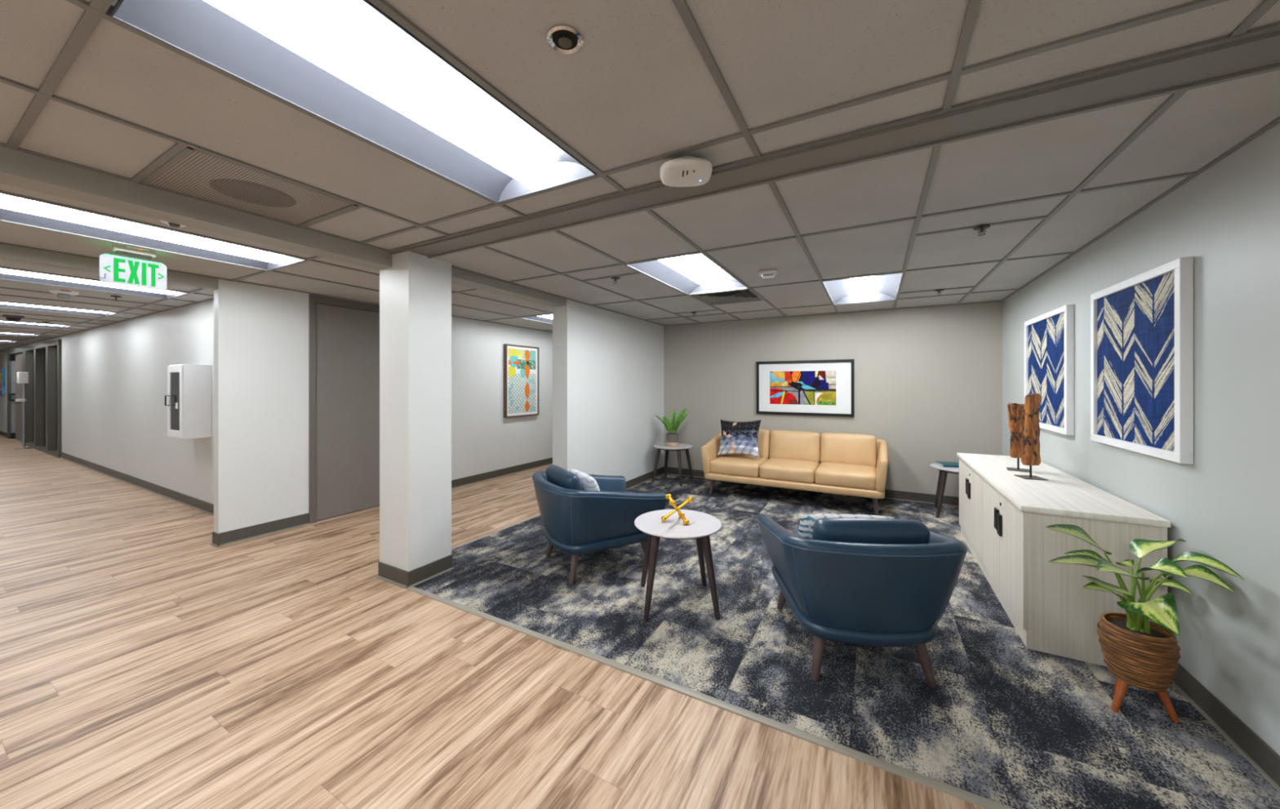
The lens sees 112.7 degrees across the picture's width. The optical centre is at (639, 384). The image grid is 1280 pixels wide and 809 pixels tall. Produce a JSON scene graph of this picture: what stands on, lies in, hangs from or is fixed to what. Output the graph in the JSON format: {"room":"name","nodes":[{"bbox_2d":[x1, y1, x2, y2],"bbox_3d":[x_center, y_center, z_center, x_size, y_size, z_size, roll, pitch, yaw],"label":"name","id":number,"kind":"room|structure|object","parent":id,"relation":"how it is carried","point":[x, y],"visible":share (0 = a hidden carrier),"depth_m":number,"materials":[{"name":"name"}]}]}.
{"room":"office lounge area","nodes":[
{"label":"office lounge area","id":0,"kind":"room"},
{"bbox_2d":[0,349,9,432],"bbox_3d":[-17.951,0.150,11.904,5.070,2.400,0.100,0,0,29],"label":"wall","id":1,"kind":"structure","parent":0,"point":[3,354],"depth_m":11.03,"materials":[{"name":"white paint"}]},
{"bbox_2d":[0,367,4,395],"bbox_3d":[-16.799,-0.065,11.187,0.980,0.710,0.044,0,0,29],"label":"painting","id":2,"kind":"object","parent":1,"relation":"attached to","point":[2,370],"visible":1,"depth_m":10.95,"materials":[{"name":"paper"}]},
{"bbox_2d":[0,368,1,395],"bbox_3d":[-16.809,-0.065,11.167,0.960,0.700,0.001,0,0,29],"label":"picture","id":3,"kind":"object","parent":2,"relation":"attached to","point":[0,368],"depth_m":11.03},
{"bbox_2d":[0,431,7,437],"bbox_3d":[-17.988,1.296,11.856,5.050,0.108,0.020,0,0,29],"label":"baseboard","id":4,"kind":"structure","parent":1,"relation":"attached to","point":[2,433],"depth_m":11.03,"materials":[{"name":"rubber"}]},
{"bbox_2d":[0,259,213,351],"bbox_3d":[-12.405,-0.891,7.409,19.120,0.015,2.435,0,0,29],"label":"ceiling","id":5,"kind":"structure","parent":0,"point":[3,283],"depth_m":4.61,"materials":[{"name":"tile"}]},
{"bbox_2d":[0,340,16,342],"bbox_3d":[-13.332,-0.916,8.338,0.588,0.087,1.220,0,0,29],"label":"ceiling light","id":6,"kind":"object","parent":5,"relation":"attached to","point":[3,341],"visible":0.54,"depth_m":8.93,"materials":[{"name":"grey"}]},
{"bbox_2d":[1,315,25,321],"bbox_3d":[-8.106,-0.845,5.510,0.170,0.078,0.170,0,0,29],"label":"dome camera","id":7,"kind":"object","parent":5,"relation":"attached to","point":[10,317],"visible":1,"depth_m":5.48,"materials":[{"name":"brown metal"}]},
{"bbox_2d":[0,332,39,336],"bbox_3d":[-11.194,-0.916,7.163,0.588,0.087,1.220,0,0,29],"label":"ceiling light","id":8,"kind":"object","parent":5,"relation":"attached to","point":[1,333],"visible":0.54,"depth_m":7.63,"materials":[{"name":"grey plastic"}]},
{"bbox_2d":[0,320,71,328],"bbox_3d":[-9.108,-0.916,6.016,0.588,0.087,1.220,0,0,29],"label":"ceiling light","id":9,"kind":"object","parent":5,"relation":"attached to","point":[4,322],"visible":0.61,"depth_m":6.37,"materials":[{"name":"grey plastic"}]},
{"bbox_2d":[0,302,117,316],"bbox_3d":[-6.961,-0.916,4.836,0.588,0.087,1.220,0,0,29],"label":"ceiling light","id":10,"kind":"object","parent":5,"relation":"attached to","point":[2,304],"visible":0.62,"depth_m":5.08,"materials":[{"name":"grey plastic"}]},
{"bbox_2d":[48,288,79,298],"bbox_3d":[-5.461,-0.849,4.037,0.172,0.070,0.170,0,0,29],"label":"fire alarm strobe","id":11,"kind":"object","parent":5,"relation":"attached to","point":[65,294],"visible":1,"depth_m":4.01,"materials":[{"name":"white plastic"}]},
{"bbox_2d":[0,267,187,298],"bbox_3d":[-4.889,-0.916,3.697,0.588,0.087,1.220,0,0,29],"label":"ceiling light","id":12,"kind":"object","parent":5,"relation":"attached to","point":[5,273],"visible":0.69,"depth_m":3.80,"materials":[{"name":"grey plastic"}]},
{"bbox_2d":[110,295,121,301],"bbox_3d":[-5.240,-0.854,4.258,0.076,0.047,0.076,0,0,29],"label":"sprinkler head","id":13,"kind":"object","parent":5,"relation":"attached to","point":[115,296],"visible":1,"depth_m":4.25},
{"bbox_2d":[62,299,213,504],"bbox_3d":[-7.005,0.150,5.888,8.190,2.400,0.100,0,0,29],"label":"wall","id":14,"kind":"structure","parent":0,"point":[114,376],"depth_m":5.67,"materials":[{"name":"white paint"}]},
{"bbox_2d":[9,336,62,350],"bbox_3d":[-13.162,-0.935,9.272,5.860,0.230,0.100,0,0,29],"label":"wall","id":15,"kind":"structure","parent":14,"relation":"in","point":[60,337],"depth_m":8.85,"materials":[{"name":"white paint"}]},
{"bbox_2d":[7,346,24,441],"bbox_3d":[-14.682,0.265,10.087,2.410,2.170,0.135,0,0,29],"label":"door","id":16,"kind":"structure","parent":15,"relation":"attached to","point":[15,357],"depth_m":10.37,"materials":[{"name":"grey metal"}]},
{"bbox_2d":[24,345,34,448],"bbox_3d":[-13.109,0.265,9.223,1.180,2.170,0.135,0,0,29],"label":"window","id":17,"kind":"structure","parent":15,"relation":"attached to","point":[28,350],"depth_m":9.45,"materials":[{"name":"glass"}]},
{"bbox_2d":[34,342,46,453],"bbox_3d":[-12.061,0.265,8.647,1.210,2.170,0.135,0,0,29],"label":"door","id":18,"kind":"structure","parent":15,"relation":"attached to","point":[40,349],"depth_m":8.86,"materials":[{"name":"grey metal"}]},
{"bbox_2d":[46,339,62,457],"bbox_3d":[-11.067,0.265,8.100,1.060,2.170,0.135,0,0,29],"label":"door","id":19,"kind":"structure","parent":15,"relation":"attached to","point":[54,348],"depth_m":8.27,"materials":[{"name":"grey metal"}]},
{"bbox_2d":[0,266,213,351],"bbox_3d":[-12.405,-0.889,7.409,19.120,0.029,2.435,0,0,29],"label":"trim","id":20,"kind":"structure","parent":14,"relation":"attached to","point":[194,291],"depth_m":5.01,"materials":[{"name":"paint"}]},
{"bbox_2d":[60,452,213,515],"bbox_3d":[-7.025,1.296,5.830,8.170,0.108,0.020,0,0,29],"label":"baseboard","id":21,"kind":"structure","parent":14,"relation":"attached to","point":[194,503],"depth_m":5.39,"materials":[{"name":"rubber"}]},
{"bbox_2d":[164,364,212,439],"bbox_3d":[-4.694,0.175,4.414,0.420,0.750,0.256,0,0,29],"label":"upper cabinet","id":22,"kind":"object","parent":14,"relation":"attached to","point":[189,386],"visible":1,"depth_m":4.33,"materials":[{"name":"white metal"}]},
{"bbox_2d":[0,146,392,270],"bbox_3d":[-2.833,-0.925,1.007,0.165,0.250,4.435,0,0,29],"label":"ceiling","id":23,"kind":"structure","parent":0,"point":[19,169],"depth_m":2.00,"materials":[{"name":"paint"}]},
{"bbox_2d":[0,244,552,533],"bbox_3d":[-2.474,0.150,5.525,0.100,2.400,8.700,0,0,29],"label":"wall","id":24,"kind":"structure","parent":0,"point":[261,332],"depth_m":3.92,"materials":[{"name":"white paint"}]},
{"bbox_2d":[210,512,309,547],"bbox_3d":[-3.392,1.296,3.836,0.120,0.108,0.665,0,0,29],"label":"baseboard","id":25,"kind":"structure","parent":24,"relation":"attached to","point":[236,535],"depth_m":3.77,"materials":[{"name":"rubber"}]},
{"bbox_2d":[0,190,552,332],"bbox_3d":[-2.154,-0.889,4.208,1.730,0.029,10.700,0,0,29],"label":"trim","id":26,"kind":"structure","parent":24,"relation":"attached to","point":[313,258],"depth_m":3.06,"materials":[{"name":"paint"}]},
{"bbox_2d":[308,293,379,524],"bbox_3d":[-2.971,0.240,4.569,0.152,2.220,1.021,0,0,29],"label":"door","id":27,"kind":"structure","parent":24,"relation":"in","point":[344,335],"depth_m":4.37,"materials":[{"name":"wood"}]},
{"bbox_2d":[451,457,552,488],"bbox_3d":[-1.510,1.296,7.155,0.020,0.108,4.915,0,0,29],"label":"baseboard","id":28,"kind":"structure","parent":24,"relation":"attached to","point":[455,483],"depth_m":6.17,"materials":[{"name":"rubber"}]},
{"bbox_2d":[503,343,538,417],"bbox_3d":[-1.816,-0.048,6.558,0.058,1.085,0.698,0,0,29],"label":"framed picture","id":29,"kind":"object","parent":24,"relation":"attached to","point":[521,362],"visible":1,"depth_m":6.51,"materials":[{"name":"paper"}]},
{"bbox_2d":[0,183,552,331],"bbox_3d":[-2.154,-0.891,4.208,1.730,0.015,10.700,0,0,29],"label":"ceiling","id":30,"kind":"structure","parent":0,"point":[12,233],"depth_m":3.29,"materials":[{"name":"tile"}]},
{"bbox_2d":[97,244,166,290],"bbox_3d":[-3.293,-0.762,2.776,0.115,0.244,0.297,0,0,29],"label":"exit sign","id":31,"kind":"object","parent":30,"relation":"hanging from","point":[113,269],"visible":1,"depth_m":2.78,"materials":[{"name":"white plastic"}]},
{"bbox_2d":[0,192,306,271],"bbox_3d":[-2.904,-0.916,2.606,0.588,0.087,1.220,0,0,29],"label":"ceiling light","id":32,"kind":"object","parent":30,"relation":"attached to","point":[15,209],"visible":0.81,"depth_m":2.54,"materials":[{"name":"white plastic"}]},
{"bbox_2d":[159,219,186,227],"bbox_3d":[-2.506,-0.864,2.291,0.116,0.040,0.116,0,0,29],"label":"smoke detector","id":33,"kind":"object","parent":30,"relation":"attached to","point":[171,224],"visible":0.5,"depth_m":2.28,"materials":[{"name":"white plastic"}]},
{"bbox_2d":[520,314,552,324],"bbox_3d":[-1.037,-0.916,6.002,0.588,0.087,1.220,0,0,29],"label":"ceiling light","id":34,"kind":"object","parent":30,"relation":"attached to","point":[546,318],"visible":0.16,"depth_m":5.83,"materials":[{"name":"grey plastic"}]},
{"bbox_2d":[379,251,451,571],"bbox_3d":[-1.601,0.150,3.046,0.330,2.400,0.327,0,0,29],"label":"wall column","id":35,"kind":"structure","parent":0,"point":[415,292],"depth_m":2.92,"materials":[{"name":"white paint"}]},
{"bbox_2d":[377,554,453,588],"bbox_3d":[-1.597,1.296,3.033,0.350,0.108,0.347,0,0,29],"label":"baseboard","id":36,"kind":"structure","parent":35,"relation":"attached to","point":[404,579],"depth_m":2.91,"materials":[{"name":"rubber"}]},
{"bbox_2d":[0,435,985,808],"bbox_3d":[-8.718,1.350,7.816,25.190,0.001,10.700,0,0,29],"label":"floor","id":37,"kind":"structure","parent":0,"point":[146,663],"depth_m":1.86,"materials":[{"name":"brown wood"}]},
{"bbox_2d":[14,372,32,448],"bbox_3d":[-12.900,0.550,8.917,0.220,1.600,0.220,0,0,29],"label":"stand","id":38,"kind":"object","parent":37,"relation":"on","point":[21,377],"visible":1,"depth_m":8.89,"materials":[{"name":"metal"}]},
{"bbox_2d":[15,399,26,401],"bbox_3d":[-12.919,0.340,8.882,0.140,0.060,0.120,0,0,29],"label":"drip tray","id":39,"kind":"object","parent":38,"relation":"on","point":[16,400],"depth_m":8.84,"materials":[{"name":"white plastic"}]},
{"bbox_2d":[16,372,28,383],"bbox_3d":[-12.907,-0.130,8.904,0.200,0.240,0.130,0,0,29],"label":"dispenser","id":40,"kind":"object","parent":38,"relation":"on","point":[21,377],"depth_m":8.85,"materials":[{"name":"white plastic"}]},
{"bbox_2d":[406,586,1014,808],"bbox_3d":[0.174,1.351,1.884,3.890,0.017,0.037,0,0,29],"label":"trim","id":41,"kind":"structure","parent":37,"relation":"on","point":[973,798],"depth_m":1.72,"materials":[{"name":"metal"}]},
{"bbox_2d":[451,267,566,306],"bbox_3d":[-1.187,-0.930,3.820,0.180,0.240,1.428,0,0,29],"label":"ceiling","id":42,"kind":"structure","parent":0,"point":[459,277],"depth_m":3.71,"materials":[{"name":"paint"}]},
{"bbox_2d":[552,299,663,481],"bbox_3d":[0.250,0.150,6.418,0.195,2.400,4.510,0,0,29],"label":"wall","id":43,"kind":"structure","parent":0,"point":[608,366],"depth_m":5.05,"materials":[{"name":"white paint"}]},
{"bbox_2d":[451,514,540,550],"bbox_3d":[-1.307,1.352,3.886,0.025,0.016,1.428,0,0,29],"label":"trim","id":44,"kind":"structure","parent":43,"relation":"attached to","point":[538,514],"depth_m":3.85,"materials":[{"name":"rubber"}]},
{"bbox_2d":[625,466,664,489],"bbox_3d":[0.245,1.296,6.410,0.235,0.108,4.530,0,0,29],"label":"baseboard","id":45,"kind":"structure","parent":43,"relation":"attached to","point":[641,479],"depth_m":5.81,"materials":[{"name":"rubber"}]},
{"bbox_2d":[0,0,1279,249],"bbox_3d":[-0.978,-0.913,-0.020,4.075,0.015,4.422,0,0,29],"label":"ceiling","id":46,"kind":"structure","parent":0,"point":[638,86],"depth_m":1.25,"materials":[{"name":"tile"}]},
{"bbox_2d":[138,146,357,226],"bbox_3d":[-1.826,-0.902,2.019,0.604,0.013,0.604,0,0,29],"label":"ceiling vent","id":47,"kind":"object","parent":46,"relation":"in","point":[193,173],"visible":0.97,"depth_m":1.97,"materials":[{"name":"metal"}]},
{"bbox_2d":[208,178,296,207],"bbox_3d":[-1.826,-0.899,2.019,0.310,0.005,0.310,0,0,29],"label":"diffuser","id":48,"kind":"object","parent":47,"relation":"attached to","point":[248,191],"depth_m":2.00,"materials":[{"name":"grey metal"}]},
{"bbox_2d":[110,0,596,203],"bbox_3d":[-0.738,-0.939,1.429,0.588,0.087,1.220,0,0,29],"label":"ceiling light","id":49,"kind":"object","parent":46,"relation":"attached to","point":[348,64],"visible":1,"depth_m":1.31,"materials":[{"name":"grey plastic"}]},
{"bbox_2d":[546,23,582,54],"bbox_3d":[-0.196,-0.901,1.117,0.094,0.017,0.094,0,0,29],"label":"sprinkler","id":50,"kind":"object","parent":46,"relation":"attached to","point":[565,39],"visible":1,"depth_m":1.11,"materials":[{"name":"silver metal"}]},
{"bbox_2d":[659,155,712,186],"bbox_3d":[0.187,-0.869,1.735,0.210,0.055,0.210,0,0,4],"label":"wireless access point","id":51,"kind":"object","parent":46,"relation":"attached to","point":[685,171],"visible":1,"depth_m":1.69,"materials":[{"name":"white plastic"}]},
{"bbox_2d":[663,301,1002,497],"bbox_3d":[2.123,0.150,5.508,3.965,2.400,0.100,0,0,29],"label":"wall","id":52,"kind":"structure","parent":0,"point":[928,380],"depth_m":5.04,"materials":[{"name":"beige paint"}]},
{"bbox_2d":[756,359,854,417],"bbox_3d":[2.086,0.048,5.451,1.176,0.700,0.034,0,0,29],"label":"framed picture","id":53,"kind":"object","parent":52,"relation":"attached to","point":[824,388],"visible":1,"depth_m":5.43,"materials":[{"name":"paper"}]},
{"bbox_2d":[769,370,835,405],"bbox_3d":[2.073,0.048,5.455,0.800,0.430,0.001,0,0,29],"label":"print","id":54,"kind":"object","parent":53,"relation":"attached to","point":[806,387],"depth_m":5.44},
{"bbox_2d":[666,466,959,506],"bbox_3d":[2.095,1.296,5.456,3.925,0.108,0.020,0,0,29],"label":"baseboard","id":55,"kind":"structure","parent":52,"relation":"attached to","point":[889,494],"depth_m":4.92,"materials":[{"name":"rubber"}]},
{"bbox_2d":[390,31,1279,256],"bbox_3d":[0.124,-0.966,1.984,4.075,0.168,0.153,0,0,29],"label":"beam","id":56,"kind":"structure","parent":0,"point":[1262,51],"depth_m":1.46,"materials":[{"name":"grey paint"}]},
{"bbox_2d":[413,474,1279,808],"bbox_3d":[1.016,1.358,3.738,4.200,0.024,4.070,0,0,29],"label":"floor","id":57,"kind":"structure","parent":0,"point":[1003,721],"depth_m":2.01,"materials":[{"name":"carpet"}]},
{"bbox_2d":[532,464,667,584],"bbox_3d":[-0.347,0.982,3.223,0.865,0.736,0.798,0,0,-30],"label":"armchair","id":58,"kind":"object","parent":57,"relation":"on","point":[576,522],"visible":0.93,"depth_m":2.91,"materials":[{"name":"blue leather"}]},
{"bbox_2d":[546,464,582,490],"bbox_3d":[-0.546,0.771,3.107,0.166,0.314,0.500,0,0,-30],"label":"cushion","id":59,"kind":"object","parent":58,"relation":"on","point":[557,475],"depth_m":2.97,"materials":[{"name":"blue leather"}]},
{"bbox_2d":[569,468,599,490],"bbox_3d":[-0.405,0.772,3.154,0.147,0.235,0.437,0,0,-31],"label":"throw pillow","id":60,"kind":"object","parent":58,"relation":"on","point":[588,482],"visible":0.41,"depth_m":3.00,"materials":[{"name":"fabric"}]},
{"bbox_2d":[652,443,693,486],"bbox_3d":[0.456,1.101,5.894,0.536,0.495,0.536,0,0,27],"label":"side table","id":61,"kind":"object","parent":57,"relation":"on","point":[682,446],"visible":0.91,"depth_m":5.80,"materials":[{"name":"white wood"}]},
{"bbox_2d":[653,408,688,447],"bbox_3d":[0.433,0.589,5.875,0.565,0.528,0.244,0,0,29],"label":"potted plant","id":62,"kind":"object","parent":61,"relation":"on","point":[672,439],"visible":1,"depth_m":5.82,"materials":[{"name":"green plant"}]},
{"bbox_2d":[634,509,721,621],"bbox_3d":[0.233,1.101,2.638,0.536,0.495,0.536,0,0,-2],"label":"coffee table","id":63,"kind":"object","parent":57,"relation":"on","point":[701,525],"visible":0.95,"depth_m":2.50,"materials":[{"name":"white laminate"}]},
{"bbox_2d":[661,493,693,524],"bbox_3d":[0.231,0.777,2.652,0.196,0.149,0.197,0,0,-21],"label":"ornament","id":64,"kind":"object","parent":63,"relation":"on","point":[668,496],"visible":1,"depth_m":2.64,"materials":[{"name":"gold metal"}]},
{"bbox_2d":[701,429,888,515],"bbox_3d":[1.794,0.964,5.053,1.995,0.769,0.819,0,0,29],"label":"sofa","id":65,"kind":"object","parent":57,"relation":"on","point":[853,464],"visible":0.91,"depth_m":4.89,"materials":[{"name":"beige leather"}]},
{"bbox_2d":[717,419,761,457],"bbox_3d":[1.234,0.668,5.298,0.555,0.465,0.206,0,0,32],"label":"throw pillow","id":66,"kind":"object","parent":65,"relation":"on","point":[737,437],"visible":1,"depth_m":5.23,"materials":[{"name":"fabric"}]},
{"bbox_2d":[710,453,768,477],"bbox_3d":[1.251,1.004,5.297,0.589,0.188,0.684,0,0,29],"label":"seat cushion","id":67,"kind":"object","parent":65,"relation":"on","point":[727,465],"depth_m":5.06,"materials":[{"name":"beige leather"}]},
{"bbox_2d":[726,429,770,458],"bbox_3d":[1.396,0.776,5.560,0.589,0.393,0.220,0,0,29],"label":"cushion","id":68,"kind":"object","parent":65,"relation":"on","point":[763,438],"depth_m":5.39,"materials":[{"name":"beige leather"}]},
{"bbox_2d":[759,457,820,483],"bbox_3d":[1.771,1.004,5.012,0.589,0.188,0.684,0,0,29],"label":"seat cushion","id":69,"kind":"object","parent":65,"relation":"on","point":[771,470],"depth_m":4.78,"materials":[{"name":"beige leather"}]},
{"bbox_2d":[768,430,820,462],"bbox_3d":[1.916,0.776,5.274,0.589,0.393,0.220,0,0,29],"label":"cushion","id":70,"kind":"object","parent":65,"relation":"on","point":[783,444],"depth_m":5.19,"materials":[{"name":"beige leather"}]},
{"bbox_2d":[814,462,876,489],"bbox_3d":[2.291,1.004,4.726,0.589,0.188,0.684,0,0,29],"label":"seat cushion","id":71,"kind":"object","parent":65,"relation":"on","point":[828,475],"depth_m":4.50,"materials":[{"name":"beige leather"}]},
{"bbox_2d":[820,432,876,466],"bbox_3d":[2.436,0.776,4.989,0.589,0.393,0.220,0,0,29],"label":"cushion","id":72,"kind":"object","parent":65,"relation":"on","point":[835,447],"depth_m":4.91,"materials":[{"name":"beige leather"}]},
{"bbox_2d":[757,513,967,687],"bbox_3d":[1.069,0.982,2.198,0.798,0.736,0.865,0,0,4],"label":"armchair","id":73,"kind":"object","parent":57,"relation":"on","point":[871,582],"visible":0.98,"depth_m":1.85,"materials":[{"name":"blue leather"}]},
{"bbox_2d":[797,514,893,539],"bbox_3d":[1.018,0.766,2.116,0.458,0.248,0.142,0,0,4],"label":"throw pillow","id":74,"kind":"object","parent":73,"relation":"on","point":[806,522],"visible":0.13,"depth_m":2.08,"materials":[{"name":"fabric"}]},
{"bbox_2d":[812,517,930,544],"bbox_3d":[1.054,0.771,1.968,0.500,0.314,0.166,0,0,4],"label":"cushion","id":75,"kind":"object","parent":73,"relation":"on","point":[852,530],"depth_m":1.90,"materials":[{"name":"blue leather"}]},
{"bbox_2d":[929,462,959,517],"bbox_3d":[3.287,1.101,4.356,0.536,0.495,0.536,0,0,33],"label":"side table","id":76,"kind":"object","parent":57,"relation":"on","point":[944,471],"visible":0.44,"depth_m":4.29,"materials":[{"name":"brown wood"}]},
{"bbox_2d":[934,461,959,467],"bbox_3d":[3.279,0.842,4.439,0.280,0.024,0.210,0,0,15],"label":"book","id":77,"kind":"object","parent":76,"relation":"on","point":[949,464],"visible":0.57,"depth_m":4.42,"materials":[{"name":"paper"}]},
{"bbox_2d":[959,457,984,574],"bbox_3d":[2.852,0.997,3.296,0.514,0.698,0.941,0,0,29],"label":"storage cabinet","id":78,"kind":"object","parent":57,"relation":"on","point":[971,483],"visible":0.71,"depth_m":3.32,"materials":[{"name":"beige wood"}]},
{"bbox_2d":[982,478,1167,666],"bbox_3d":[2.396,0.997,2.468,0.514,0.698,0.941,0,0,29],"label":"storage cabinet","id":79,"kind":"object","parent":57,"relation":"on","point":[1047,604],"visible":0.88,"depth_m":2.12,"materials":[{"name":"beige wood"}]},
{"bbox_2d":[956,452,1170,527],"bbox_3d":[2.626,0.633,2.881,0.517,0.030,1.916,0,0,29],"label":"countertop","id":80,"kind":"structure","parent":79,"relation":"on","point":[1063,494],"depth_m":2.41,"materials":[{"name":"white wood"}]},
{"bbox_2d":[1005,402,1029,472],"bbox_3d":[2.717,0.377,3.059,0.125,0.483,0.124,0,0,37],"label":"sculpture","id":81,"kind":"object","parent":80,"relation":"on","point":[1016,415],"visible":0.7,"depth_m":3.04,"materials":[{"name":"brown wood"}]},
{"bbox_2d":[1013,393,1048,479],"bbox_3d":[2.575,0.340,2.807,0.124,0.556,0.124,0,0,15],"label":"sculpture","id":82,"kind":"object","parent":80,"relation":"on","point":[1030,451],"visible":1,"depth_m":2.79,"materials":[{"name":"brown wood"}]},
{"bbox_2d":[1045,524,1244,722],"bbox_3d":[1.932,0.962,1.655,0.917,0.774,0.438,0,0,-15],"label":"potted plant","id":83,"kind":"object","parent":57,"relation":"on","point":[1143,653],"visible":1,"depth_m":1.70,"materials":[{"name":"green plant"}]},
{"bbox_2d":[1097,612,1180,692],"bbox_3d":[2.065,1.115,1.769,0.226,0.227,0.226,0,0,29],"label":"basket","id":84,"kind":"object","parent":83,"relation":"on","point":[1143,657],"depth_m":1.71,"materials":[{"name":"brown wicker"}]},
{"bbox_2d":[435,70,1279,324],"bbox_3d":[1.154,-0.891,3.745,3.965,0.015,3.925,0,0,29],"label":"ceiling","id":85,"kind":"structure","parent":0,"point":[1053,157],"depth_m":2.26,"materials":[{"name":"tile"}]},
{"bbox_2d":[610,276,620,284],"bbox_3d":[-0.203,-0.854,3.518,0.076,0.047,0.076,0,0,29],"label":"sprinkler head","id":86,"kind":"object","parent":85,"relation":"attached to","point":[615,278],"visible":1,"depth_m":3.51},
{"bbox_2d":[625,253,748,295],"bbox_3d":[0.447,-0.916,3.511,0.588,0.087,1.220,0,0,29],"label":"ceiling light","id":87,"kind":"object","parent":85,"relation":"attached to","point":[693,273],"visible":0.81,"depth_m":3.53,"materials":[{"name":"grey plastic"}]},
{"bbox_2d":[689,288,764,305],"bbox_3d":[0.892,-0.900,4.322,0.600,0.050,0.622,0,0,29],"label":"ceiling vent","id":88,"kind":"object","parent":85,"relation":"in","point":[746,295],"visible":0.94,"depth_m":4.39,"materials":[{"name":"metal"}]},
{"bbox_2d":[758,268,777,278],"bbox_3d":[0.999,-0.858,3.323,0.136,0.052,0.100,0,0,20],"label":"ceiling sensor","id":89,"kind":"object","parent":85,"relation":"attached to","point":[767,273],"visible":1,"depth_m":3.29,"materials":[{"name":"white plastic"}]},
{"bbox_2d":[822,272,902,304],"bbox_3d":[2.101,-0.916,4.017,0.588,0.087,1.220,0,0,29],"label":"ceiling light","id":90,"kind":"object","parent":85,"relation":"attached to","point":[882,287],"visible":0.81,"depth_m":4.10,"materials":[{"name":"grey plastic"}]},
{"bbox_2d":[934,288,943,295],"bbox_3d":[2.794,-0.854,3.976,0.076,0.047,0.076,0,0,29],"label":"sprinkler head","id":91,"kind":"object","parent":85,"relation":"attached to","point":[940,290],"visible":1,"depth_m":3.97},
{"bbox_2d":[973,224,990,236],"bbox_3d":[1.910,-0.854,2.379,0.076,0.047,0.076,0,0,29],"label":"sprinkler head","id":92,"kind":"object","parent":85,"relation":"attached to","point":[981,228],"visible":1,"depth_m":2.37},
{"bbox_2d":[1002,122,1279,755],"bbox_3d":[1.862,0.150,0.802,0.110,2.400,8.600,0,0,29],"label":"wall","id":93,"kind":"structure","parent":0,"point":[1224,504],"depth_m":1.68,"materials":[{"name":"grey paint"}]},
{"bbox_2d":[0,0,1279,251],"bbox_3d":[-0.978,-0.911,-0.020,4.075,0.029,4.422,0,0,29],"label":"ceiling grid","id":94,"kind":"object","parent":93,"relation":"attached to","point":[95,11],"depth_m":1.30,"materials":[{"name":"paint"}]},
{"bbox_2d":[386,24,1279,253],"bbox_3d":[0.074,-0.896,1.913,4.057,0.004,0.024,0,0,29],"label":"trim","id":95,"kind":"structure","parent":93,"relation":"attached to","point":[1275,28],"depth_m":1.40,"materials":[{"name":"paint"}]},
{"bbox_2d":[427,63,1279,325],"bbox_3d":[1.154,-0.889,3.745,3.965,0.029,3.925,0,0,29],"label":"ceiling grid","id":96,"kind":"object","parent":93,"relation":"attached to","point":[1172,99],"depth_m":2.40,"materials":[{"name":"paint"}]},
{"bbox_2d":[427,65,1279,258],"bbox_3d":[0.198,-0.874,2.040,3.962,0.004,0.018,0,0,29],"label":"trim","id":97,"kind":"structure","parent":93,"relation":"attached to","point":[1276,68],"depth_m":1.55,"materials":[{"name":"paint"}]},
{"bbox_2d":[1024,304,1074,435],"bbox_3d":[3.148,-0.098,3.300,0.040,0.889,0.927,0,0,29],"label":"picture","id":98,"kind":"object","parent":93,"relation":"attached to","point":[1049,337],"visible":0.89,"depth_m":3.15,"materials":[{"name":"fabric"}]},
{"bbox_2d":[1028,312,1064,427],"bbox_3d":[3.145,-0.098,3.302,0.001,0.810,0.848,0,0,29],"label":"print","id":99,"kind":"object","parent":98,"relation":"attached to","point":[1046,336],"depth_m":3.24},
{"bbox_2d":[1090,256,1193,463],"bbox_3d":[2.539,-0.101,2.193,0.040,0.882,0.860,0,0,29],"label":"picture","id":100,"kind":"object","parent":93,"relation":"attached to","point":[1142,325],"visible":1,"depth_m":2.07,"materials":[{"name":"fabric"}]},
{"bbox_2d":[1097,271,1174,451],"bbox_3d":[2.536,-0.101,2.195,0.001,0.803,0.781,0,0,29],"label":"print","id":101,"kind":"object","parent":100,"relation":"attached to","point":[1135,324],"depth_m":2.14},
{"bbox_2d":[1172,663,1279,792],"bbox_3d":[1.781,1.296,0.790,0.020,0.108,8.500,0,0,29],"label":"baseboard","id":102,"kind":"structure","parent":93,"relation":"attached to","point":[1263,757],"depth_m":1.60,"materials":[{"name":"rubber"}]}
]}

